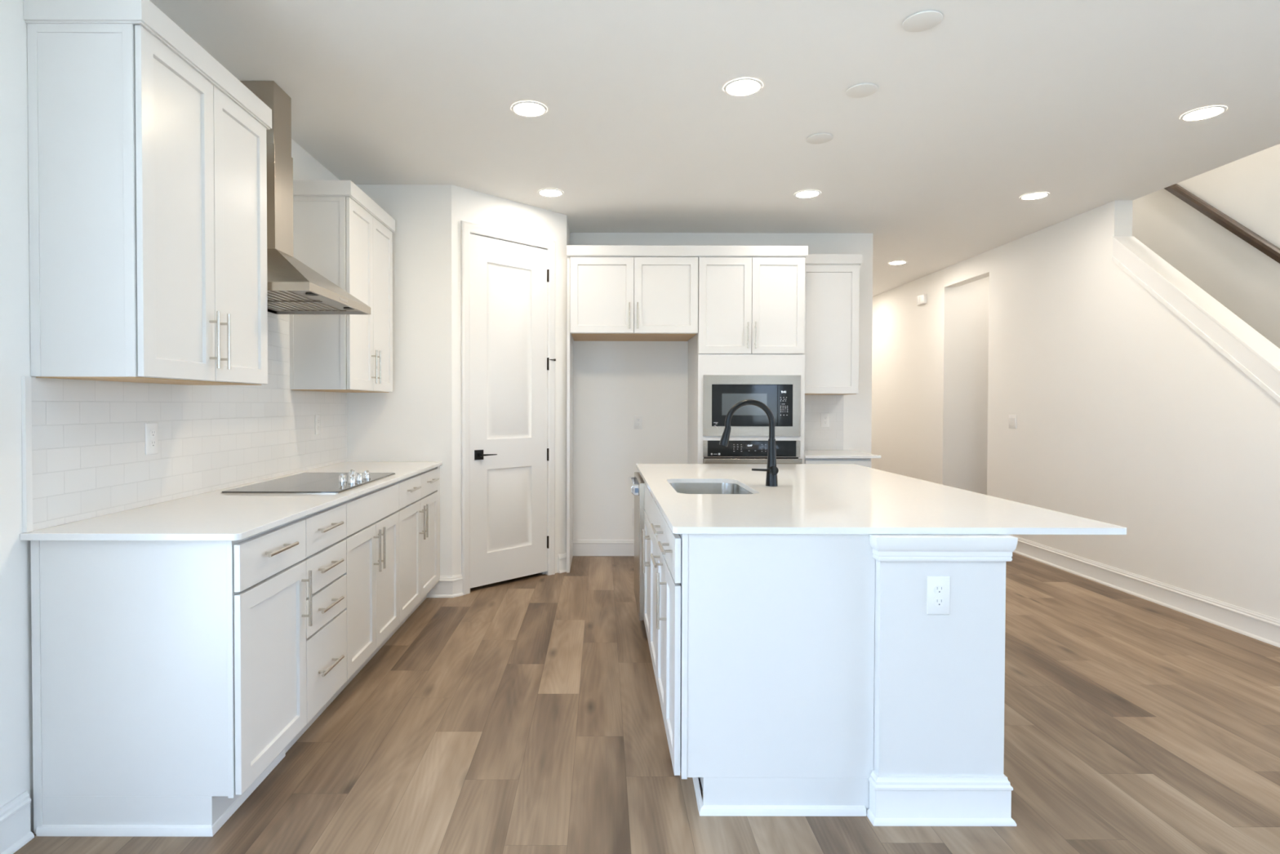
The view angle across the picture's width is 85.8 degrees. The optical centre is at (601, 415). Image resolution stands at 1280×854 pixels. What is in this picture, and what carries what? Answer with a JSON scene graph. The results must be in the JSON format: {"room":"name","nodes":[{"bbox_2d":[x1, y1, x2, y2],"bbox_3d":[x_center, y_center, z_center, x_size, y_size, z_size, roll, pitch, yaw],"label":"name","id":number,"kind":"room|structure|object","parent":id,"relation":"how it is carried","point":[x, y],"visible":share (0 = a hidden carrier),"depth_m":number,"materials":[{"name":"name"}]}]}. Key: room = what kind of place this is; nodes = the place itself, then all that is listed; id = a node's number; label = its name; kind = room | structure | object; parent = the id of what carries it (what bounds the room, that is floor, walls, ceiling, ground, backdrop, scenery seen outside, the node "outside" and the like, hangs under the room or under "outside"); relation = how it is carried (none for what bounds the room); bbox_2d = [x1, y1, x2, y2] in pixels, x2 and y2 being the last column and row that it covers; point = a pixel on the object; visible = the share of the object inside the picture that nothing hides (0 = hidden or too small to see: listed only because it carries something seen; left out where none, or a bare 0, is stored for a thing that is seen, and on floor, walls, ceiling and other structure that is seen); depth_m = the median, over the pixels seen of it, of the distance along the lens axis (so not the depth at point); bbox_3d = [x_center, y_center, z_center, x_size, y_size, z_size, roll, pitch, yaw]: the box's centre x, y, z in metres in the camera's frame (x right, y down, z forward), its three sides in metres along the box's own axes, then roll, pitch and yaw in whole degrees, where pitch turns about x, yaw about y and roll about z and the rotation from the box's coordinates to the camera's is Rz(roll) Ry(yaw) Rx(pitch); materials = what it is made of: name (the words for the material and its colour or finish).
{"room":"kitchen","nodes":[
{"label":"kitchen","id":0,"kind":"room"},
{"bbox_2d":[0,0,347,832],"bbox_3d":[-1.767,-0.148,3.696,0.129,2.754,4.596,0,1,0],"label":"wall","id":1,"kind":"structure","parent":0,"point":[90,460],"depth_m":2.26,"materials":[{"name":"tile"}]},
{"bbox_2d":[0,790,34,853],"bbox_3d":[-1.701,1.191,1.658,0.026,0.141,0.778,0,1,0],"label":"baseboard","id":2,"kind":"structure","parent":1,"relation":"attached to","point":[15,833],"depth_m":1.99,"materials":[{"name":"paint"}]},
{"bbox_2d":[21,376,32,532],"bbox_3d":[-1.706,0.114,2.043,0.012,0.462,0.022,0,1,0],"label":"trim","id":3,"kind":"structure","parent":1,"relation":"attached to","point":[26,394],"depth_m":2.04,"materials":[{"name":"paint"}]},
{"bbox_2d":[23,0,271,385],"bbox_3d":[-1.524,-0.688,2.444,0.371,1.135,0.804,0,1,0],"label":"upper cabinet","id":4,"kind":"object","parent":1,"relation":"attached to","point":[148,156],"visible":1,"depth_m":2.06,"materials":[{"name":"paint"}]},
{"bbox_2d":[145,422,158,454],"bbox_3d":[-1.699,0.086,2.602,0.008,0.118,0.070,0,1,0],"label":"wall outlet","id":5,"kind":"object","parent":1,"relation":"attached to","point":[151,428],"visible":1,"depth_m":2.59,"materials":[{"name":"white plastic"}]},
{"bbox_2d":[150,430,155,436],"bbox_3d":[-1.696,0.067,2.601,0.002,0.026,0.034,0,1,0],"label":"socket","id":6,"kind":"object","parent":5,"relation":"attached to","point":[153,433],"depth_m":2.60,"materials":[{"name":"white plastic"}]},
{"bbox_2d":[150,440,155,447],"bbox_3d":[-1.697,0.106,2.602,0.002,0.026,0.034,0,1,0],"label":"socket","id":7,"kind":"object","parent":5,"relation":"attached to","point":[153,442],"depth_m":2.60,"materials":[{"name":"white plastic"}]},
{"bbox_2d":[240,80,370,314],"bbox_3d":[-1.454,-1.021,3.224,0.492,0.992,0.760,0,1,0],"label":"range hood","id":8,"kind":"object","parent":1,"relation":"attached to","point":[293,287],"visible":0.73,"depth_m":3.15,"materials":[{"name":"metal"}]},
{"bbox_2d":[305,292,318,295],"bbox_3d":[-1.266,-0.533,3.012,0.056,0.006,0.056,0,1,0],"label":"lamp","id":9,"kind":"object","parent":8,"relation":"on","point":[306,293],"depth_m":3.00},
{"bbox_2d":[343,306,354,309],"bbox_3d":[-1.266,-0.540,3.452,0.056,0.006,0.056,0,1,0],"label":"lamp","id":10,"kind":"object","parent":8,"relation":"on","point":[345,308],"depth_m":3.43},
{"bbox_2d":[315,414,320,434],"bbox_3d":[-1.699,0.052,4.121,0.008,0.118,0.070,0,1,0],"label":"wall outlet","id":11,"kind":"object","parent":1,"relation":"attached to","point":[317,425],"visible":1,"depth_m":4.11,"materials":[{"name":"white plastic"}]},
{"bbox_2d":[289,180,395,392],"bbox_3d":[-1.524,-0.714,4.140,0.371,1.135,0.806,0,1,0],"label":"upper cabinet","id":12,"kind":"object","parent":1,"relation":"attached to","point":[340,233],"visible":0.88,"depth_m":3.76,"materials":[{"name":"paint"}]},
{"bbox_2d":[346,184,452,575],"bbox_3d":[-1.357,-0.163,4.658,0.709,2.754,0.110,0,1,0],"label":"wall","id":13,"kind":"structure","parent":0,"point":[411,422],"depth_m":4.60,"materials":[{"name":"paint"}]},
{"bbox_2d":[426,573,463,597],"bbox_3d":[-1.052,1.146,4.618,0.243,0.141,0.066,0,1,-13],"label":"baseboard","id":14,"kind":"structure","parent":13,"relation":"attached to","point":[448,586],"depth_m":4.61,"materials":[{"name":"paint"}]},
{"bbox_2d":[451,184,566,575],"bbox_3d":[-0.677,-0.167,5.007,1.032,2.754,0.110,-1,1,-45],"label":"wall","id":15,"kind":"structure","parent":0,"point":[467,205],"depth_m":4.94,"materials":[{"name":"paint"}]},
{"bbox_2d":[460,220,555,595],"bbox_3d":[-0.678,-0.053,4.972,0.832,2.529,0.179,-1,1,-44],"label":"door","id":16,"kind":"structure","parent":15,"relation":"in","point":[508,277],"depth_m":4.93,"materials":[{"name":"paint"}]},
{"bbox_2d":[557,552,566,573],"bbox_3d":[-0.287,1.136,5.325,0.039,0.141,0.122,1,1,37],"label":"baseboard","id":17,"kind":"structure","parent":15,"relation":"attached to","point":[562,557],"depth_m":5.30,"materials":[{"name":"paint"}]},
{"bbox_2d":[566,216,569,244],"bbox_3d":[-0.328,-0.175,5.604,0.110,2.754,0.541,0,1,0],"label":"wall","id":18,"kind":"structure","parent":0,"point":[567,225],"depth_m":5.48,"materials":[{"name":"paint"}]},
{"bbox_2d":[13,551,1279,853],"bbox_3d":[1.942,1.264,3.520,7.512,0.050,15.200,0,1,0],"label":"floor","id":19,"kind":"structure","parent":0,"point":[523,714],"depth_m":2.57,"materials":[{"name":"brown wood"}]},
{"bbox_2d":[30,518,311,836],"bbox_3d":[-1.373,0.808,2.283,0.657,0.887,0.473,0,1,0],"label":"base cabinet","id":20,"kind":"object","parent":19,"relation":"on","point":[169,682],"visible":0.88,"depth_m":2.06,"materials":[{"name":"paint"}]},
{"bbox_2d":[20,461,442,540],"bbox_3d":[-1.389,0.337,3.317,0.645,0.021,2.586,0,1,0],"label":"countertop","id":21,"kind":"structure","parent":20,"relation":"on","point":[215,515],"depth_m":2.36,"materials":[{"name":"white stone"}]},
{"bbox_2d":[220,469,395,493],"bbox_3d":[-1.379,0.301,3.355,0.506,0.050,0.836,0,1,0],"label":"cooktop","id":22,"kind":"object","parent":21,"relation":"in","point":[304,482],"visible":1,"depth_m":3.23,"materials":[{"name":"black glass"}]},
{"bbox_2d":[284,502,346,752],"bbox_3d":[-1.373,0.802,2.719,0.657,0.887,0.397,0,1,0],"label":"base cabinet","id":23,"kind":"object","parent":19,"relation":"on","point":[326,528],"visible":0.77,"depth_m":2.69,"materials":[{"name":"paint"}]},
{"bbox_2d":[326,482,399,707],"bbox_3d":[-1.373,0.793,3.297,0.657,0.887,0.756,0,1,0],"label":"base cabinet","id":24,"kind":"object","parent":19,"relation":"on","point":[372,519],"visible":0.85,"depth_m":3.24,"materials":[{"name":"paint"}]},
{"bbox_2d":[382,465,439,645],"bbox_3d":[-1.373,0.779,4.146,0.657,0.887,0.940,0,1,0],"label":"base cabinet","id":25,"kind":"object","parent":19,"relation":"on","point":[419,511],"visible":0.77,"depth_m":4.05,"materials":[{"name":"paint"}]},
{"bbox_2d":[566,244,698,573],"bbox_3d":[0.233,-0.046,5.545,1.002,2.500,0.661,0,1,0],"label":"tall cabinet","id":26,"kind":"object","parent":19,"relation":"on","point":[615,293],"visible":1,"depth_m":5.25,"materials":[{"name":"paint"}]},
{"bbox_2d":[627,471,644,620],"bbox_3d":[0.510,0.789,4.043,0.698,0.878,0.600,0,1,0],"label":"dishwasher","id":27,"kind":"object","parent":19,"relation":"on","point":[636,482],"visible":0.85,"depth_m":3.80,"materials":[{"name":"metal"}]},
{"bbox_2d":[641,482,657,685],"bbox_3d":[0.527,0.796,3.302,0.665,0.887,0.866,0,1,0],"label":"base cabinet","id":28,"kind":"object","parent":19,"relation":"on","point":[649,544],"visible":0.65,"depth_m":3.27,"materials":[{"name":"paint"}]},
{"bbox_2d":[650,506,666,723],"bbox_3d":[0.527,0.806,2.686,0.665,0.887,0.364,0,1,0],"label":"base cabinet","id":29,"kind":"object","parent":19,"relation":"on","point":[660,533],"visible":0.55,"depth_m":2.71,"materials":[{"name":"paint"}]},
{"bbox_2d":[687,245,808,463],"bbox_3d":[1.149,-0.044,5.545,0.828,2.500,0.661,0,1,0],"label":"tall cabinet","id":30,"kind":"object","parent":19,"relation":"on","point":[751,299],"visible":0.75,"depth_m":5.25,"materials":[{"name":"paint"}]},
{"bbox_2d":[702,374,800,435],"bbox_3d":[1.144,-0.079,5.389,0.740,0.464,0.317,0,1,0],"label":"microwave oven","id":31,"kind":"object","parent":30,"relation":"in","point":[781,394],"visible":1,"depth_m":5.23,"materials":[{"name":"metal"}]},
{"bbox_2d":[702,440,802,463],"bbox_3d":[1.143,0.524,5.474,0.740,0.676,0.566,0,1,0],"label":"wall oven","id":32,"kind":"object","parent":30,"relation":"in","point":[736,451],"visible":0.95,"depth_m":5.24,"materials":[{"name":"metal"}]},
{"bbox_2d":[656,520,875,816],"bbox_3d":[0.527,0.811,2.329,0.665,0.887,0.348,0,1,0],"label":"base cabinet","id":33,"kind":"object","parent":19,"relation":"on","point":[769,704],"visible":0.81,"depth_m":2.17,"materials":[{"name":"paint"}]},
{"bbox_2d":[804,457,871,467],"bbox_3d":[1.805,0.763,5.557,0.511,0.887,0.661,0,1,0],"label":"base cabinet","id":34,"kind":"object","parent":19,"relation":"on","point":[866,462],"visible":0.09,"depth_m":5.26,"materials":[{"name":"paint"}]},
{"bbox_2d":[804,449,880,457],"bbox_3d":[1.839,0.308,5.556,0.578,0.021,0.650,0,1,0],"label":"countertop","id":35,"kind":"structure","parent":34,"relation":"on","point":[807,453],"depth_m":5.36,"materials":[{"name":"white stone"}]},
{"bbox_2d":[866,533,1017,826],"bbox_3d":[1.054,0.797,3.279,0.440,0.887,2.348,0,1,0],"label":"kitchen island","id":36,"kind":"object","parent":19,"relation":"on","point":[940,679],"visible":0.52,"depth_m":2.13,"materials":[{"name":"paint"}]},
{"bbox_2d":[635,463,1126,534],"bbox_3d":[0.934,0.342,3.313,1.422,0.021,2.326,0,1,0],"label":"island countertop","id":37,"kind":"structure","parent":36,"relation":"on","point":[807,498],"depth_m":2.61,"materials":[{"name":"white stone"}]},
{"bbox_2d":[669,482,752,493],"bbox_3d":[0.509,0.448,3.260,0.404,0.193,0.659,0,1,0],"label":"sink","id":38,"kind":"object","parent":37,"relation":"in","point":[680,487],"visible":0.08,"depth_m":3.57,"materials":[{"name":"metal"}]},
{"bbox_2d":[719,399,778,486],"bbox_3d":[0.695,0.127,3.248,0.278,0.409,0.076,0,1,0],"label":"faucet","id":39,"kind":"object","parent":37,"relation":"on","point":[771,469],"visible":1,"depth_m":3.24,"materials":[{"name":"black metal"}]},
{"bbox_2d":[926,576,950,614],"bbox_3d":[1.040,0.555,2.123,0.070,0.118,0.008,0,1,0],"label":"wall outlet","id":40,"kind":"object","parent":36,"relation":"attached to","point":[938,589],"visible":1,"depth_m":2.12,"materials":[{"name":"white plastic"}]},
{"bbox_2d":[933,585,944,593],"bbox_3d":[1.040,0.535,2.120,0.034,0.026,0.002,0,1,0],"label":"socket","id":41,"kind":"object","parent":40,"relation":"attached to","point":[937,588],"depth_m":2.12,"materials":[{"name":"white plastic"}]},
{"bbox_2d":[933,597,944,606],"bbox_3d":[1.040,0.575,2.120,0.034,0.026,0.002,0,1,0],"label":"socket","id":42,"kind":"object","parent":40,"relation":"attached to","point":[938,602],"depth_m":2.12,"materials":[{"name":"white plastic"}]},
{"bbox_2d":[149,0,1279,297],"bbox_3d":[1.947,-1.665,3.474,7.512,0.300,15.000,0,1,0],"label":"ceiling","id":43,"kind":"structure","parent":0,"point":[1081,103],"depth_m":3.29,"materials":[{"name":"paint"}]},
{"bbox_2d":[511,101,546,116],"bbox_3d":[-0.358,-1.515,3.405,0.178,0.006,0.178,0,1,0],"label":"recessed light","id":44,"kind":"object","parent":43,"relation":"in","point":[526,108],"visible":1,"depth_m":3.39,"materials":[{"name":"white plastic"}]},
{"bbox_2d":[537,188,563,196],"bbox_3d":[-0.352,-1.536,4.748,0.178,0.006,0.178,0,1,0],"label":"recessed light","id":45,"kind":"object","parent":43,"relation":"in","point":[545,192],"visible":1,"depth_m":4.74,"materials":[{"name":"white plastic"}]},
{"bbox_2d":[723,77,763,96],"bbox_3d":[0.651,-1.510,3.167,0.178,0.006,0.178,0,1,0],"label":"recessed light","id":46,"kind":"object","parent":43,"relation":"in","point":[744,86],"visible":1,"depth_m":3.16,"materials":[{"name":"white plastic"}]},
{"bbox_2d":[794,190,821,198],"bbox_3d":[1.425,-1.533,4.765,0.178,0.006,0.178,0,1,0],"label":"recessed light","id":47,"kind":"object","parent":43,"relation":"in","point":[805,193],"visible":1,"depth_m":4.75,"materials":[{"name":"white plastic"}]},
{"bbox_2d":[805,133,832,143],"bbox_3d":[1.191,-1.516,3.764,0.140,0.011,0.140,0,1,0],"label":"cover plate","id":48,"kind":"object","parent":43,"relation":"attached to","point":[819,138],"visible":1,"depth_m":3.75,"materials":[{"name":"white plastic"}]},
{"bbox_2d":[845,83,878,97],"bbox_3d":[1.206,-1.507,3.190,0.140,0.011,0.140,0,1,0],"label":"cover plate","id":49,"kind":"object","parent":43,"relation":"attached to","point":[862,90],"visible":1,"depth_m":3.18,"materials":[{"name":"white plastic"}]},
{"bbox_2d":[888,260,906,264],"bbox_3d":[3.031,-1.566,7.050,0.178,0.006,0.178,0,1,0],"label":"recessed light","id":50,"kind":"object","parent":43,"relation":"in","point":[900,262],"visible":1,"depth_m":7.03,"materials":[{"name":"white plastic"}]},
{"bbox_2d":[902,10,942,31],"bbox_3d":[1.219,-1.498,2.615,0.140,0.011,0.140,0,1,0],"label":"cover plate","id":51,"kind":"object","parent":43,"relation":"attached to","point":[925,20],"visible":1,"depth_m":2.60,"materials":[{"name":"white plastic"}]},
{"bbox_2d":[1019,191,1049,199],"bbox_3d":[3.017,-1.531,4.798,0.178,0.006,0.178,0,1,0],"label":"recessed light","id":52,"kind":"object","parent":43,"relation":"in","point":[1037,195],"visible":1,"depth_m":4.79,"materials":[{"name":"white plastic"}]},
{"bbox_2d":[1180,105,1226,120],"bbox_3d":[3.008,-1.510,3.441,0.178,0.006,0.178,0,1,0],"label":"recessed light","id":53,"kind":"object","parent":43,"relation":"in","point":[1204,113],"visible":1,"depth_m":3.43,"materials":[{"name":"white plastic"}]},
{"bbox_2d":[569,232,872,539],"bbox_3d":[0.297,-0.179,5.929,4.017,2.754,0.129,0,1,0],"label":"wall","id":54,"kind":"structure","parent":0,"point":[614,382],"depth_m":5.87,"materials":[{"name":"paint"}]},
{"bbox_2d":[573,538,634,555],"bbox_3d":[0.246,1.128,5.885,0.988,0.141,0.018,0,1,0],"label":"baseboard","id":55,"kind":"structure","parent":54,"relation":"attached to","point":[581,547],"depth_m":5.88,"materials":[{"name":"paint"}]},
{"bbox_2d":[632,507,634,524],"bbox_3d":[0.318,0.863,5.885,0.110,0.148,0.011,0,1,0],"label":"water supply box","id":56,"kind":"object","parent":54,"relation":"attached to","point":[633,508],"visible":0.4,"depth_m":5.88,"materials":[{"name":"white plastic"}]},
{"bbox_2d":[634,414,642,428],"bbox_3d":[0.312,0.054,5.873,0.070,0.118,0.008,0,1,0],"label":"wall outlet","id":57,"kind":"object","parent":54,"relation":"attached to","point":[637,418],"visible":1,"depth_m":5.87,"materials":[{"name":"white plastic"}]},
{"bbox_2d":[821,413,829,426],"bbox_3d":[1.905,0.037,5.864,0.070,0.118,0.008,0,1,0],"label":"wall outlet","id":58,"kind":"object","parent":54,"relation":"attached to","point":[824,416],"visible":1,"depth_m":5.86,"materials":[{"name":"white plastic"}]},
{"bbox_2d":[804,253,862,395],"bbox_3d":[1.818,-0.736,5.690,0.531,1.119,0.349,0,1,0],"label":"upper cabinet","id":59,"kind":"object","parent":54,"relation":"attached to","point":[832,281],"visible":0.68,"depth_m":5.54,"materials":[{"name":"paint"}]},
{"bbox_2d":[954,276,989,494],"bbox_3d":[4.280,-0.195,7.413,1.000,2.754,0.110,0,1,0],"label":"wall","id":60,"kind":"structure","parent":0,"point":[972,299],"depth_m":7.36,"materials":[{"name":"paint"}]},
{"bbox_2d":[871,200,1279,619],"bbox_3d":[3.717,-0.182,6.523,0.127,2.754,8.950,0,1,0],"label":"wall","id":61,"kind":"structure","parent":0,"point":[1051,304],"depth_m":5.06,"materials":[{"name":"paint"}]},
{"bbox_2d":[916,293,926,305],"bbox_3d":[3.637,-1.318,7.820,0.036,0.105,0.180,0,1,0],"label":"door chime","id":62,"kind":"object","parent":61,"relation":"attached to","point":[921,300],"visible":1,"depth_m":7.79,"materials":[{"name":"white plastic"}]},
{"bbox_2d":[917,295,923,303],"bbox_3d":[3.620,-1.318,7.820,0.002,0.075,0.140,0,1,0],"label":"grille","id":63,"kind":"object","parent":62,"relation":"attached to","point":[920,298],"depth_m":7.82,"materials":[{"name":"white plastic"}]},
{"bbox_2d":[1008,414,1017,428],"bbox_3d":[3.648,0.052,6.111,0.009,0.118,0.116,0,1,0],"label":"light switch","id":64,"kind":"object","parent":61,"relation":"attached to","point":[1012,418],"visible":1,"depth_m":6.09,"materials":[{"name":"white plastic"}]},
{"bbox_2d":[1009,534,1279,647],"bbox_3d":[3.638,1.159,4.298,0.026,0.141,4.460,0,1,0],"label":"baseboard","id":65,"kind":"structure","parent":61,"relation":"attached to","point":[1256,625],"depth_m":4.45,"materials":[{"name":"paint"}]},
{"bbox_2d":[1111,240,1279,403],"bbox_3d":[3.645,0.031,3.489,0.016,2.531,2.877,0,1,0],"label":"trim","id":66,"kind":"structure","parent":61,"relation":"attached to","point":[1247,362],"depth_m":4.18,"materials":[{"name":"paint"}]},
{"bbox_2d":[1112,236,1279,373],"bbox_3d":[3.717,-0.043,3.473,0.155,2.427,2.907,0,1,0],"label":"trim","id":67,"kind":"structure","parent":61,"relation":"attached to","point":[1268,352],"depth_m":4.22,"materials":[{"name":"paint"}]},
{"bbox_2d":[1132,143,1279,348],"bbox_3d":[4.833,-1.448,6.253,0.100,5.300,9.450,0,1,0],"label":"wall","id":68,"kind":"structure","parent":0,"point":[1242,278],"depth_m":5.23,"materials":[{"name":"paint"}]},
{"bbox_2d":[1164,183,1279,263],"bbox_3d":[4.745,-0.799,4.438,0.072,3.163,3.700,0,1,0],"label":"handrail","id":69,"kind":"object","parent":68,"relation":"attached to","point":[1223,220],"visible":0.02,"depth_m":5.19,"materials":[{"name":"brown wood"}]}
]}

